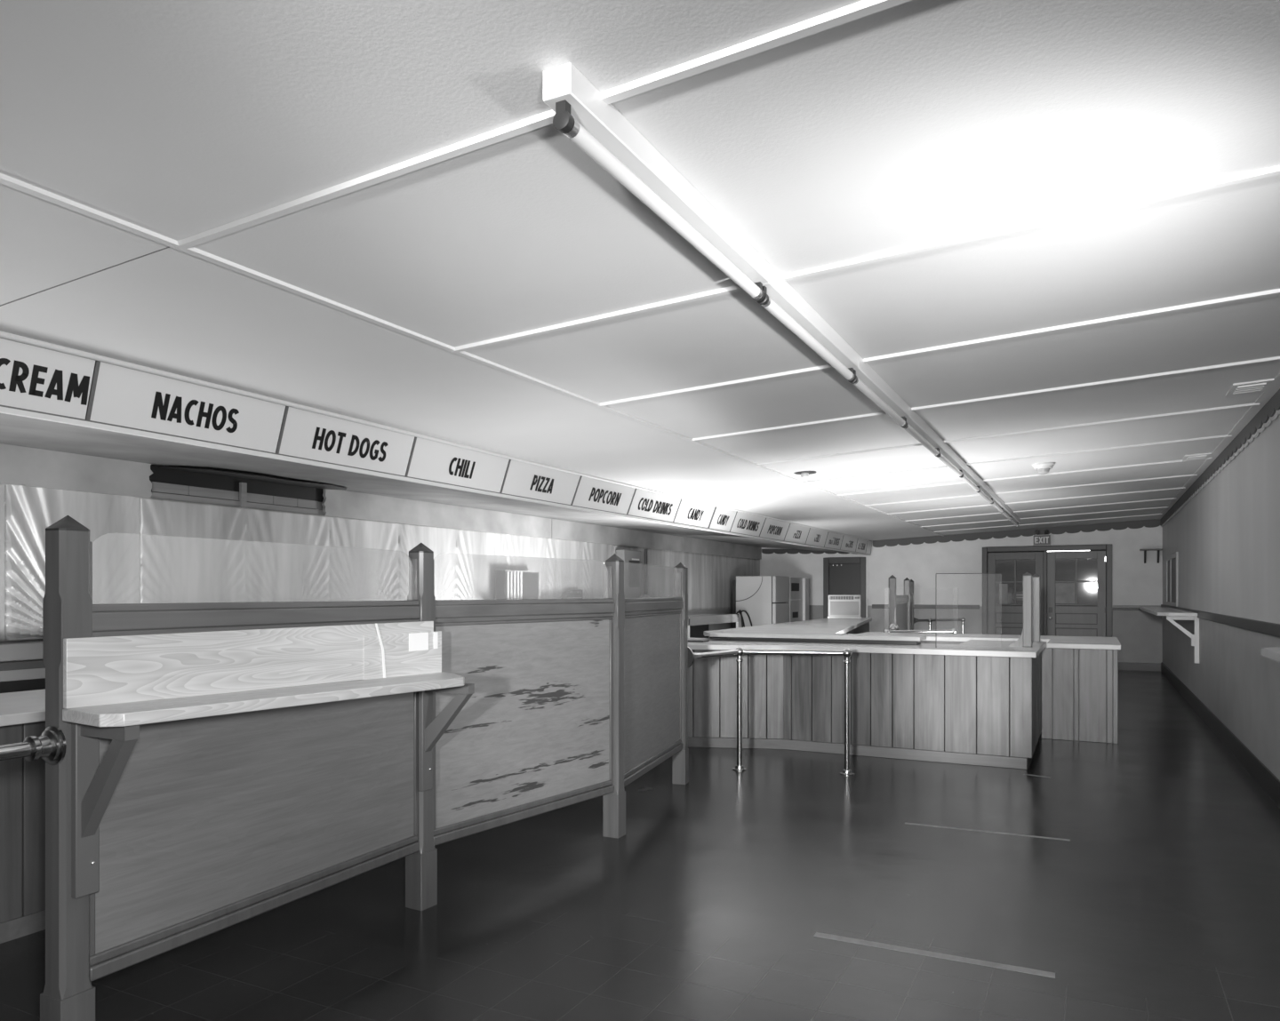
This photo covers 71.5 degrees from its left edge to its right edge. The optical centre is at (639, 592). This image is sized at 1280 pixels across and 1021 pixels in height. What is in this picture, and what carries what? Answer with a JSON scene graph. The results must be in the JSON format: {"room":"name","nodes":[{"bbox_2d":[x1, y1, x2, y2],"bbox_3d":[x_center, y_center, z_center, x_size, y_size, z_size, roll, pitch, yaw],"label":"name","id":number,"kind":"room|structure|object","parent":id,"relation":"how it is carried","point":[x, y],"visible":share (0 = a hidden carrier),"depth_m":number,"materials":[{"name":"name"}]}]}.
{"room":"snack bar","nodes":[
{"label":"snack bar","id":0,"kind":"room"},
{"bbox_2d":[0,502,732,642],"bbox_3d":[-2.357,-0.030,8.948,0.110,2.700,20.800,0,0,27],"label":"wall","id":1,"kind":"structure","parent":0,"point":[724,626],"depth_m":16.12,"materials":[{"name":"paint"}]},
{"bbox_2d":[149,464,323,502],"bbox_3d":[-3.202,-0.873,7.133,0.034,0.135,1.800,0,0,27],"label":"trim","id":2,"kind":"structure","parent":1,"relation":"attached to","point":[160,475],"depth_m":7.01,"materials":[{"name":"black metal"}]},
{"bbox_2d":[150,481,323,515],"bbox_3d":[-3.190,-0.780,7.127,0.060,0.200,1.800,0,0,27],"label":"trim","id":3,"kind":"structure","parent":1,"relation":"attached to","point":[242,499],"depth_m":7.05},
{"bbox_2d":[157,466,346,489],"bbox_3d":[-2.869,-0.886,6.975,0.610,0.054,1.540,0,0,27],"label":"trim","id":4,"kind":"structure","parent":1,"relation":"attached to","point":[256,477],"depth_m":6.90,"materials":[{"name":"black metal"}]},
{"bbox_2d":[0,337,716,530],"bbox_3d":[-1.304,-0.854,6.076,0.276,0.278,9.243,0,0,26],"label":"menu sign","id":5,"kind":"object","parent":1,"relation":"attached to","point":[36,382],"visible":0.99,"depth_m":4.66,"materials":[{"name":"grey plastic"}]},
{"bbox_2d":[0,443,761,559],"bbox_3d":[-2.255,-0.810,8.895,0.030,0.260,20.800,0,0,27],"label":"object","id":6,"kind":"structure","parent":1,"relation":"attached to","point":[19,465],"depth_m":8.46,"materials":[{"name":"metal"}]},
{"bbox_2d":[0,413,839,551],"bbox_3d":[-1.323,-0.853,8.420,2.152,0.195,20.801,0,0,27],"label":"soffit","id":7,"kind":"structure","parent":1,"relation":"attached to","point":[14,430],"depth_m":6.11,"materials":[{"name":"paint"}]},
{"bbox_2d":[688,608,732,615],"bbox_3d":[1.296,0.335,15.924,0.060,0.070,5.050,0,0,27],"label":"trim","id":8,"kind":"structure","parent":1,"relation":"attached to","point":[721,611],"depth_m":15.76,"materials":[{"name":"paint"}]},
{"bbox_2d":[0,483,759,640],"bbox_3d":[-1.969,-0.191,9.488,0.070,0.990,19.417,0,0,27],"label":"wall","id":9,"kind":"structure","parent":0,"point":[152,550],"depth_m":7.32,"materials":[{"name":"wood"}]},
{"bbox_2d":[644,549,647,594],"bbox_3d":[0.089,-0.281,13.447,0.042,0.757,0.042,0,0,27],"label":"conduit","id":10,"kind":"object","parent":9,"relation":"attached to","point":[645,550],"visible":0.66,"depth_m":13.43,"materials":[{"name":"grey metal"}]},
{"bbox_3d":[-0.654,0.169,11.699,0.355,0.142,4.050,0,0,27],"label":"shelf","id":11,"kind":"object","parent":9,"relation":"attached to","visible":0},
{"bbox_2d":[495,570,540,599],"bbox_3d":[-1.416,-0.079,10.342,0.149,0.353,0.700,0,0,27],"label":"box","id":12,"kind":"object","parent":11,"relation":"on","point":[509,585],"visible":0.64,"depth_m":10.20,"materials":[{"name":"grey"}]},
{"bbox_2d":[561,590,583,599],"bbox_3d":[-0.868,0.029,11.466,0.095,0.138,0.400,0,0,27],"label":"control box","id":13,"kind":"object","parent":11,"relation":"on","point":[571,594],"visible":0.82,"depth_m":11.42,"materials":[{"name":"grey paint"}]},
{"bbox_2d":[616,549,641,598],"bbox_3d":[-0.153,-0.256,12.819,0.149,0.708,0.540,0,0,27],"label":"dispenser","id":14,"kind":"object","parent":11,"relation":"on","point":[632,559],"visible":0.63,"depth_m":12.76,"materials":[{"name":"paint"}]},
{"bbox_2d":[638,594,652,598],"bbox_3d":[0.076,0.056,12.937,0.123,0.068,0.439,0,0,27],"label":"film","id":15,"kind":"object","parent":11,"relation":"on","point":[644,596],"visible":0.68,"depth_m":12.89,"materials":[{"name":"plastic"}]},
{"bbox_2d":[0,0,1279,541],"bbox_3d":[1.916,-1.147,6.768,5.104,0.305,21.100,0,0,27],"label":"ceiling","id":16,"kind":"structure","parent":0,"point":[913,123],"depth_m":2.71,"materials":[{"name":"paint"}]},
{"bbox_2d":[0,247,169,306],"bbox_3d":[-1.972,-1.034,3.001,1.200,0.062,0.004,0,0,27],"label":"trim","id":17,"kind":"structure","parent":16,"relation":"attached to","point":[166,247],"depth_m":2.92,"materials":[{"name":"grey"}]},
{"bbox_2d":[0,330,869,540],"bbox_3d":[-0.321,-0.995,7.685,0.112,0.027,20.400,0,0,27],"label":"trim","id":18,"kind":"structure","parent":16,"relation":"attached to","point":[4,335],"depth_m":4.66,"materials":[{"name":"white paint"}]},
{"bbox_2d":[0,173,943,535],"bbox_3d":[0.917,-1.062,7.278,0.034,0.017,20.800,0,0,27],"label":"trim","id":19,"kind":"structure","parent":16,"relation":"attached to","point":[4,180],"depth_m":3.18,"materials":[{"name":"white paint"}]},
{"bbox_2d":[542,62,768,301],"bbox_3d":[0.117,-1.076,2.508,0.072,0.127,1.314,0,0,27],"label":"fluorescent light","id":20,"kind":"object","parent":16,"relation":"attached to","point":[596,127],"visible":1,"depth_m":2.25,"materials":[{"name":"white metal"}]},
{"bbox_2d":[175,0,1279,532],"bbox_3d":[3.091,-1.145,7.741,3.454,0.187,15.634,0,0,27],"label":"trim","id":21,"kind":"structure","parent":16,"relation":"attached to","point":[863,8],"depth_m":2.96,"materials":[{"name":"white paint"}]},
{"bbox_2d":[708,506,871,555],"bbox_3d":[2.560,-0.854,13.686,0.252,0.278,7.832,0,0,27],"label":"menu sign","id":22,"kind":"object","parent":16,"relation":"hanging from","point":[725,521],"visible":1,"depth_m":12.42,"materials":[{"name":"grey plastic"}]},
{"bbox_2d":[793,471,815,478],"bbox_3d":[1.477,-1.055,7.958,0.200,0.056,0.200,0,0,27],"label":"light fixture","id":23,"kind":"object","parent":16,"relation":"attached to","point":[804,474],"visible":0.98,"depth_m":7.93,"materials":[{"name":"grey paint"}]},
{"bbox_2d":[800,472,808,478],"bbox_3d":[1.477,-1.047,7.958,0.070,0.040,0.070,0,0,27],"label":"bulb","id":24,"kind":"object","parent":23,"relation":"attached to","point":[803,475],"depth_m":7.93,"materials":[{"name":"white glass"}]},
{"bbox_2d":[756,264,858,381],"bbox_3d":[0.715,-1.076,3.679,0.072,0.127,1.314,0,0,27],"label":"fluorescent light","id":25,"kind":"object","parent":16,"relation":"attached to","point":[780,300],"visible":0.86,"depth_m":3.53,"materials":[{"name":"white metal"}]},
{"bbox_2d":[848,355,909,427],"bbox_3d":[1.312,-1.076,4.851,0.072,0.127,1.314,0,0,27],"label":"fluorescent light","id":26,"kind":"object","parent":16,"relation":"attached to","point":[867,380],"visible":0.79,"depth_m":4.74,"materials":[{"name":"white metal"}]},
{"bbox_2d":[901,407,942,456],"bbox_3d":[1.909,-1.076,6.022,0.072,0.127,1.314,0,0,27],"label":"fluorescent light","id":27,"kind":"object","parent":16,"relation":"attached to","point":[916,426],"visible":0.8,"depth_m":5.94,"materials":[{"name":"white metal"}]},
{"bbox_2d":[935,440,964,477],"bbox_3d":[2.507,-1.076,7.193,0.072,0.127,1.314,0,0,27],"label":"fluorescent light","id":28,"kind":"object","parent":16,"relation":"attached to","point":[948,456],"visible":0.84,"depth_m":7.12,"materials":[{"name":"white metal"}]},
{"bbox_2d":[960,462,981,492],"bbox_3d":[3.104,-1.076,8.365,0.072,0.127,1.314,0,0,27],"label":"fluorescent light","id":29,"kind":"object","parent":16,"relation":"attached to","point":[969,476],"visible":0.79,"depth_m":8.28,"materials":[{"name":"white metal"}]},
{"bbox_2d":[977,480,994,503],"bbox_3d":[3.702,-1.076,9.536,0.072,0.127,1.314,0,0,27],"label":"fluorescent light","id":30,"kind":"object","parent":16,"relation":"attached to","point":[985,492],"visible":0.8,"depth_m":9.46,"materials":[{"name":"white metal"}]},
{"bbox_2d":[991,493,1005,512],"bbox_3d":[4.299,-1.076,10.708,0.072,0.127,1.314,0,0,27],"label":"fluorescent light","id":31,"kind":"object","parent":16,"relation":"attached to","point":[997,503],"visible":0.84,"depth_m":10.67,"materials":[{"name":"white metal"}]},
{"bbox_2d":[1001,504,1013,520],"bbox_3d":[4.896,-1.076,11.879,0.072,0.127,1.314,0,0,27],"label":"fluorescent light","id":32,"kind":"object","parent":16,"relation":"attached to","point":[1008,513],"visible":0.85,"depth_m":11.87,"materials":[{"name":"white metal"}]},
{"bbox_2d":[1010,512,1020,527],"bbox_3d":[5.494,-1.076,13.051,0.072,0.127,1.314,0,0,27],"label":"fluorescent light","id":33,"kind":"object","parent":16,"relation":"attached to","point":[1015,519],"visible":0.8,"depth_m":13.00,"materials":[{"name":"white metal"}]},
{"bbox_2d":[1032,462,1055,474],"bbox_3d":[3.660,-1.127,8.068,0.190,0.095,0.190,0,0,27],"label":"smoke detector","id":34,"kind":"object","parent":16,"relation":"attached to","point":[1042,468],"visible":1,"depth_m":8.02,"materials":[{"name":"white plastic"}]},
{"bbox_2d":[1182,452,1211,461],"bbox_3d":[5.028,-1.225,8.032,0.200,0.028,0.320,0,0,27],"label":"ceiling vent","id":35,"kind":"object","parent":16,"relation":"in","point":[1203,456],"visible":1,"depth_m":7.96,"materials":[{"name":"metal"}]},
{"bbox_2d":[1225,378,1274,396],"bbox_3d":[3.643,-1.225,5.315,0.200,0.028,0.320,0,0,27],"label":"ceiling vent","id":36,"kind":"object","parent":16,"relation":"in","point":[1258,386],"visible":1,"depth_m":5.27,"materials":[{"name":"metal"}]},
{"bbox_2d":[0,670,1279,1020],"bbox_3d":[0.887,1.380,7.293,7.414,0.120,21.100,0,0,27],"label":"floor","id":37,"kind":"structure","parent":0,"point":[1161,902],"depth_m":3.69,"materials":[{"name":"concrete"}]},
{"bbox_2d":[0,689,45,943],"bbox_3d":[-2.393,0.881,3.870,0.780,0.878,8.720,0,0,27],"label":"counter","id":38,"kind":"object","parent":37,"relation":"on","point":[22,714],"depth_m":3.41,"materials":[{"name":"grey wood"}]},
{"bbox_2d":[0,689,45,727],"bbox_3d":[-2.411,0.462,3.834,0.780,0.040,8.640,0,0,27],"label":"countertop","id":39,"kind":"structure","parent":38,"relation":"on","point":[19,708],"depth_m":3.41,"materials":[{"name":"laminate"}]},
{"bbox_2d":[0,640,45,693],"bbox_3d":[-2.897,0.815,7.202,0.505,1.010,14.200,0,0,27],"label":"bar","id":40,"kind":"object","parent":37,"relation":"on","point":[22,668],"visible":0.02,"depth_m":5.49,"materials":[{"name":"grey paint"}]},
{"bbox_2d":[40,515,688,1020],"bbox_3d":[-0.565,0.554,4.259,0.331,1.532,4.272,0,0,27],"label":"wall","id":41,"kind":"structure","parent":37,"relation":"on","point":[209,825],"depth_m":3.28,"materials":[{"name":"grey wood"}]},
{"bbox_2d":[0,726,66,765],"bbox_3d":[-2.170,0.838,1.194,0.104,0.964,2.659,0,0,27],"label":"pipe rail","id":42,"kind":"object","parent":41,"relation":"attached to","point":[51,746],"visible":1,"depth_m":2.33,"materials":[{"name":"grey metal"}]},
{"bbox_2d":[62,621,474,898],"bbox_3d":[-1.096,0.469,2.998,0.287,0.703,1.574,0,0,27],"label":"wall shelf","id":43,"kind":"object","parent":41,"relation":"attached to","point":[113,686],"visible":1,"depth_m":2.71,"materials":[{"name":"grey wood"}]},
{"bbox_2d":[688,613,738,638],"bbox_3d":[0.963,0.843,14.529,0.594,0.955,2.140,0,0,27],"label":"work table","id":44,"kind":"object","parent":37,"relation":"on","point":[698,624],"visible":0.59,"depth_m":14.79,"materials":[{"name":"silver metal"}]},
{"bbox_2d":[738,609,743,627],"bbox_3d":[1.722,0.475,15.165,0.028,0.370,0.203,0,0,27],"label":"cable","id":45,"kind":"object","parent":44,"relation":"hanging from","point":[740,611],"visible":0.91,"depth_m":15.19,"materials":[{"name":"black plastic"}]},
{"bbox_2d":[732,576,789,628],"bbox_3d":[2.195,0.512,16.162,0.825,1.615,0.810,0,0,27],"label":"refrigerator","id":46,"kind":"object","parent":37,"relation":"on","point":[764,598],"visible":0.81,"depth_m":15.82,"materials":[{"name":"metal"}]},
{"bbox_2d":[739,610,752,626],"bbox_3d":[1.862,0.487,15.511,0.028,0.375,0.636,0,0,27],"label":"cable","id":47,"kind":"object","parent":46,"relation":"attached to","point":[741,611],"visible":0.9,"depth_m":15.59,"materials":[{"name":"black plastic"}]},
{"bbox_2d":[687,647,854,775],"bbox_3d":[0.879,0.848,6.493,1.315,0.945,0.440,0,0,-13],"label":"pipe rail","id":48,"kind":"object","parent":37,"relation":"on","point":[739,652],"visible":0.98,"depth_m":6.50,"materials":[{"name":"grey metal"}]},
{"bbox_2d":[704,617,871,639],"bbox_3d":[2.360,0.848,10.813,1.259,0.945,5.529,0,0,25],"label":"countertop","id":49,"kind":"structure","parent":37,"relation":"on","point":[829,625],"depth_m":10.00,"materials":[{"name":"laminate"}]},
{"bbox_2d":[827,594,861,618],"bbox_3d":[3.048,0.197,13.248,0.490,0.352,0.318,0,0,13],"label":"air conditioner","id":50,"kind":"object","parent":49,"relation":"on","point":[839,605],"visible":1,"depth_m":13.11,"materials":[{"name":"grey plastic"}]},
{"bbox_2d":[829,596,853,599],"bbox_3d":[2.974,0.076,13.119,0.345,0.050,0.005,0,0,13],"label":"vent","id":51,"kind":"object","parent":50,"relation":"attached to","point":[830,597],"depth_m":13.12,"materials":[{"name":"grey plastic"}]},
{"bbox_2d":[830,601,858,615],"bbox_3d":[3.015,0.228,13.109,0.410,0.200,0.007,0,0,13],"label":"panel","id":52,"kind":"object","parent":50,"relation":"attached to","point":[836,608],"depth_m":13.11,"materials":[{"name":"grey plastic"}]},
{"bbox_2d":[785,577,808,622],"bbox_3d":[2.723,0.520,17.027,0.780,1.600,1.090,0,0,27],"label":"cabinet","id":53,"kind":"object","parent":37,"relation":"on","point":[798,603],"visible":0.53,"depth_m":16.86,"materials":[{"name":"metal"}]},
{"bbox_2d":[688,637,1046,769],"bbox_3d":[1.703,0.879,7.840,3.604,0.882,1.668,0,0,18],"label":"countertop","id":54,"kind":"structure","parent":37,"relation":"on","point":[972,702],"depth_m":7.16,"materials":[{"name":"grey wood"}]},
{"bbox_2d":[688,640,709,642],"bbox_3d":[0.501,0.430,7.928,0.190,0.013,0.140,0,0,27],"label":"tray","id":55,"kind":"object","parent":54,"relation":"on","point":[692,641],"visible":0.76,"depth_m":7.87,"materials":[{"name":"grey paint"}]},
{"bbox_2d":[703,631,926,645],"bbox_3d":[1.459,0.403,7.933,2.049,0.069,0.420,0,0,27],"label":"raised ledge","id":56,"kind":"object","parent":54,"relation":"on","point":[812,637],"visible":1,"depth_m":7.78,"materials":[{"name":"laminate"}]},
{"bbox_2d":[688,637,1046,657],"bbox_3d":[1.703,0.460,7.840,3.604,0.044,1.668,0,0,18],"label":"countertop","id":57,"kind":"structure","parent":54,"relation":"on","point":[981,648],"depth_m":7.31,"materials":[{"name":"laminate"}]},
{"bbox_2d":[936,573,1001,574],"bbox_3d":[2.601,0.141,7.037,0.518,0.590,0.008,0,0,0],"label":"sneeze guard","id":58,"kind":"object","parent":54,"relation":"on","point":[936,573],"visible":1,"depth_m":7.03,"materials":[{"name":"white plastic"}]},
{"bbox_2d":[1008,572,1031,647],"bbox_3d":[3.092,0.136,7.224,0.180,0.605,0.074,0,0,27],"label":"post","id":59,"kind":"object","parent":54,"relation":"on","point":[1025,640],"visible":1,"depth_m":7.17,"materials":[{"name":"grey wood"}]},
{"bbox_2d":[1032,574,1039,642],"bbox_3d":[3.482,0.136,7.945,0.180,0.605,0.074,0,0,27],"label":"post","id":60,"kind":"object","parent":54,"relation":"on","point":[1036,579],"visible":0.8,"depth_m":7.89,"materials":[{"name":"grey wood"}]},
{"bbox_2d":[888,575,913,630],"bbox_3d":[3.601,0.554,12.108,0.131,1.532,3.477,0,0,21],"label":"wall","id":61,"kind":"structure","parent":37,"relation":"on","point":[900,607],"depth_m":11.49,"materials":[{"name":"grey wood"}]},
{"bbox_2d":[883,624,957,633],"bbox_3d":[3.275,0.841,10.476,0.970,0.959,0.220,0,0,-12],"label":"pipe rail","id":62,"kind":"object","parent":37,"relation":"on","point":[893,628],"visible":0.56,"depth_m":10.42,"materials":[{"name":"grey metal"}]},
{"bbox_2d":[813,932,1055,978],"bbox_3d":[1.053,1.319,3.248,0.841,0.001,0.045,0,0,26],"label":"tape","id":63,"kind":"object","parent":37,"relation":"on","point":[1028,971],"visible":1,"depth_m":3.23,"materials":[{"name":"grey plastic"}]},
{"bbox_2d":[913,617,965,633],"bbox_3d":[4.708,0.850,13.954,1.067,0.940,0.105,0,0,-25],"label":"pipe rail","id":64,"kind":"object","parent":37,"relation":"on","point":[963,620],"visible":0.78,"depth_m":13.94,"materials":[{"name":"silver metal"}]},
{"bbox_2d":[904,823,1070,840],"bbox_3d":[1.904,1.319,4.911,0.851,0.001,0.028,0,0,24],"label":"tape","id":65,"kind":"object","parent":37,"relation":"on","point":[905,823],"visible":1,"depth_m":4.89,"materials":[{"name":"grey plastic"}]},
{"bbox_2d":[859,632,1120,743],"bbox_3d":[3.405,0.887,8.992,2.535,0.866,1.565,0,0,27],"label":"countertop","id":66,"kind":"structure","parent":37,"relation":"on","point":[1080,674],"depth_m":7.92,"materials":[{"name":"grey wood"}]},
{"bbox_2d":[859,632,1120,649],"bbox_3d":[3.405,0.476,8.992,2.535,0.044,1.565,0,0,27],"label":"countertop","id":67,"kind":"structure","parent":66,"relation":"on","point":[1054,642],"depth_m":8.87,"materials":[{"name":"laminate"}]},
{"bbox_2d":[1023,774,1050,778],"bbox_3d":[2.860,1.319,6.399,0.184,0.001,0.030,0,0,40],"label":"tape","id":68,"kind":"object","parent":37,"relation":"on","point":[1023,774],"visible":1,"depth_m":6.39,"materials":[{"name":"grey plastic"}]},
{"bbox_2d":[760,525,1162,663],"bbox_3d":[5.640,-0.030,16.611,7.354,2.700,0.120,0,0,27],"label":"wall","id":69,"kind":"structure","parent":0,"point":[1134,582],"depth_m":16.37,"materials":[{"name":"paint"}]},
{"bbox_2d":[761,549,857,554],"bbox_3d":[3.408,-0.822,17.655,2.070,0.144,0.012,0,0,27],"label":"trim","id":70,"kind":"structure","parent":69,"relation":"attached to","point":[764,551],"depth_m":17.81,"materials":[{"name":"grey paint"}]},
{"bbox_2d":[823,557,867,618],"bbox_3d":[4.032,0.312,17.403,0.870,2.016,0.130,0,0,27],"label":"door","id":71,"kind":"structure","parent":69,"relation":"in","point":[841,575],"depth_m":17.38,"materials":[{"name":"grey paint"}]},
{"bbox_2d":[872,604,979,608],"bbox_3d":[5.339,0.263,16.686,1.950,0.075,0.020,0,0,27],"label":"trim","id":72,"kind":"structure","parent":69,"relation":"attached to","point":[874,606],"depth_m":16.59,"materials":[{"name":"grey paint"}]},
{"bbox_2d":[872,519,1159,547],"bbox_3d":[6.612,-1.056,16.021,4.784,0.369,0.012,0,0,27],"label":"trim","id":73,"kind":"structure","parent":69,"relation":"attached to","point":[1148,524],"depth_m":15.93,"materials":[{"name":"grey paint"}]},
{"bbox_2d":[1032,530,1051,545],"bbox_3d":[7.113,-0.969,15.724,0.295,0.269,0.119,0,0,27],"label":"exit sign","id":74,"kind":"object","parent":69,"relation":"attached to","point":[1038,540],"visible":1,"depth_m":15.69,"materials":[{"name":"grey plastic"}]},
{"bbox_2d":[1034,530,1048,535],"bbox_3d":[7.103,-1.064,15.711,0.228,0.079,0.087,0,0,27],"label":"lamp","id":75,"kind":"object","parent":74,"relation":"on","point":[1036,532],"depth_m":15.70,"materials":[{"name":"grey"}]},
{"bbox_2d":[982,544,1111,637],"bbox_3d":[7.194,0.242,15.778,2.100,2.156,0.152,0,0,27],"label":"door","id":76,"kind":"structure","parent":69,"relation":"in","point":[1091,572],"depth_m":15.72,"materials":[{"name":"grey paint"}]},
{"bbox_2d":[999,584,1007,603],"bbox_3d":[6.577,0.020,16.087,0.140,0.360,0.002,0,0,27],"label":"notice","id":77,"kind":"object","parent":76,"relation":"attached to","point":[1003,588],"visible":1,"depth_m":16.09,"materials":[{"name":"paper"}]},
{"bbox_2d":[1012,591,1023,600],"bbox_3d":[6.832,0.060,15.972,0.260,0.170,0.008,0,0,27],"label":"plaque","id":78,"kind":"object","parent":76,"relation":"attached to","point":[1019,595],"visible":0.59,"depth_m":15.98,"materials":[{"name":"grey metal"}]},
{"bbox_2d":[1055,583,1074,603],"bbox_3d":[7.482,0.010,15.642,0.309,0.360,0.004,0,0,27],"label":"poster","id":79,"kind":"object","parent":76,"relation":"attached to","point":[1064,592],"visible":1,"depth_m":15.64,"materials":[{"name":"paper"}]},
{"bbox_2d":[1112,608,1141,610],"bbox_3d":[8.448,0.282,15.097,0.734,0.035,0.025,0,0,27],"label":"trim","id":80,"kind":"structure","parent":69,"relation":"attached to","point":[1114,609],"depth_m":15.17,"materials":[{"name":"grey paint"}]},
{"bbox_2d":[1112,605,1160,608],"bbox_3d":[8.450,0.239,15.100,0.734,0.049,0.020,0,0,27],"label":"trim","id":81,"kind":"structure","parent":69,"relation":"attached to","point":[1114,606],"depth_m":15.12,"materials":[{"name":"paint"}]},
{"bbox_2d":[1118,662,1160,671],"bbox_3d":[6.614,1.255,16.035,4.814,0.130,0.020,0,0,27],"label":"baseboard","id":82,"kind":"structure","parent":69,"relation":"attached to","point":[1122,666],"depth_m":15.07,"materials":[{"name":"grey paint"}]},
{"bbox_2d":[1139,548,1162,563],"bbox_3d":[8.584,-0.618,14.929,0.329,0.235,0.198,0,0,27],"label":"shelf","id":83,"kind":"object","parent":69,"relation":"attached to","point":[1158,550],"visible":1,"depth_m":14.93,"materials":[{"name":"grey paint"}]},
{"bbox_2d":[1162,414,1279,780],"bbox_3d":[4.109,-0.030,5.650,0.120,2.700,20.800,0,0,27],"label":"wall","id":84,"kind":"structure","parent":0,"point":[1226,539],"depth_m":7.23,"materials":[{"name":"paint"}]},
{"bbox_2d":[1139,607,1199,663],"bbox_3d":[6.865,0.497,11.625,0.399,0.555,4.250,0,0,27],"label":"wall ledge","id":85,"kind":"object","parent":84,"relation":"attached to","point":[1171,613],"visible":0.94,"depth_m":9.79,"materials":[{"name":"laminate"}]},
{"bbox_2d":[1191,634,1194,646],"bbox_3d":[6.080,0.522,9.780,0.028,0.125,0.090,0,0,27],"label":"outlet box","id":86,"kind":"object","parent":85,"relation":"attached to","point":[1192,636],"visible":1,"depth_m":9.74,"materials":[{"name":"white plastic"}]},
{"bbox_2d":[1166,552,1178,607],"bbox_3d":[7.782,-0.186,13.010,0.025,0.757,1.950,0,0,27],"label":"window","id":87,"kind":"structure","parent":84,"relation":"in","point":[1172,559],"depth_m":12.87,"materials":[{"name":"paint"}]},
{"bbox_2d":[1155,373,1279,519],"bbox_3d":[4.011,-1.236,5.700,0.100,0.011,20.800,0,0,27],"label":"trim","id":88,"kind":"structure","parent":84,"relation":"attached to","point":[1274,388],"depth_m":6.87,"materials":[{"name":"paint"}]},
{"bbox_2d":[1160,389,1279,527],"bbox_3d":[5.398,-1.181,8.360,0.012,0.120,14.800,0,0,27],"label":"trim","id":89,"kind":"structure","parent":84,"relation":"attached to","point":[1268,410],"depth_m":7.16,"materials":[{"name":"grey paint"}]},
{"bbox_2d":[1160,662,1279,808],"bbox_3d":[4.047,1.245,5.681,0.020,0.150,20.800,0,0,27],"label":"baseboard","id":90,"kind":"structure","parent":84,"relation":"attached to","point":[1268,781],"depth_m":7.23,"materials":[{"name":"grey paint"}]},
{"bbox_2d":[1160,604,1279,637],"bbox_3d":[4.046,0.235,5.682,0.022,0.080,20.800,0,0,27],"label":"trim","id":91,"kind":"structure","parent":84,"relation":"attached to","point":[1268,628],"depth_m":6.86,"materials":[{"name":"grey paint"}]},
{"bbox_2d":[1260,647,1279,662],"bbox_3d":[2.480,0.520,2.934,0.314,0.510,3.080,0,0,27],"label":"wall ledge","id":92,"kind":"object","parent":84,"relation":"attached to","point":[1273,653],"visible":1,"depth_m":4.09,"materials":[{"name":"laminate"}]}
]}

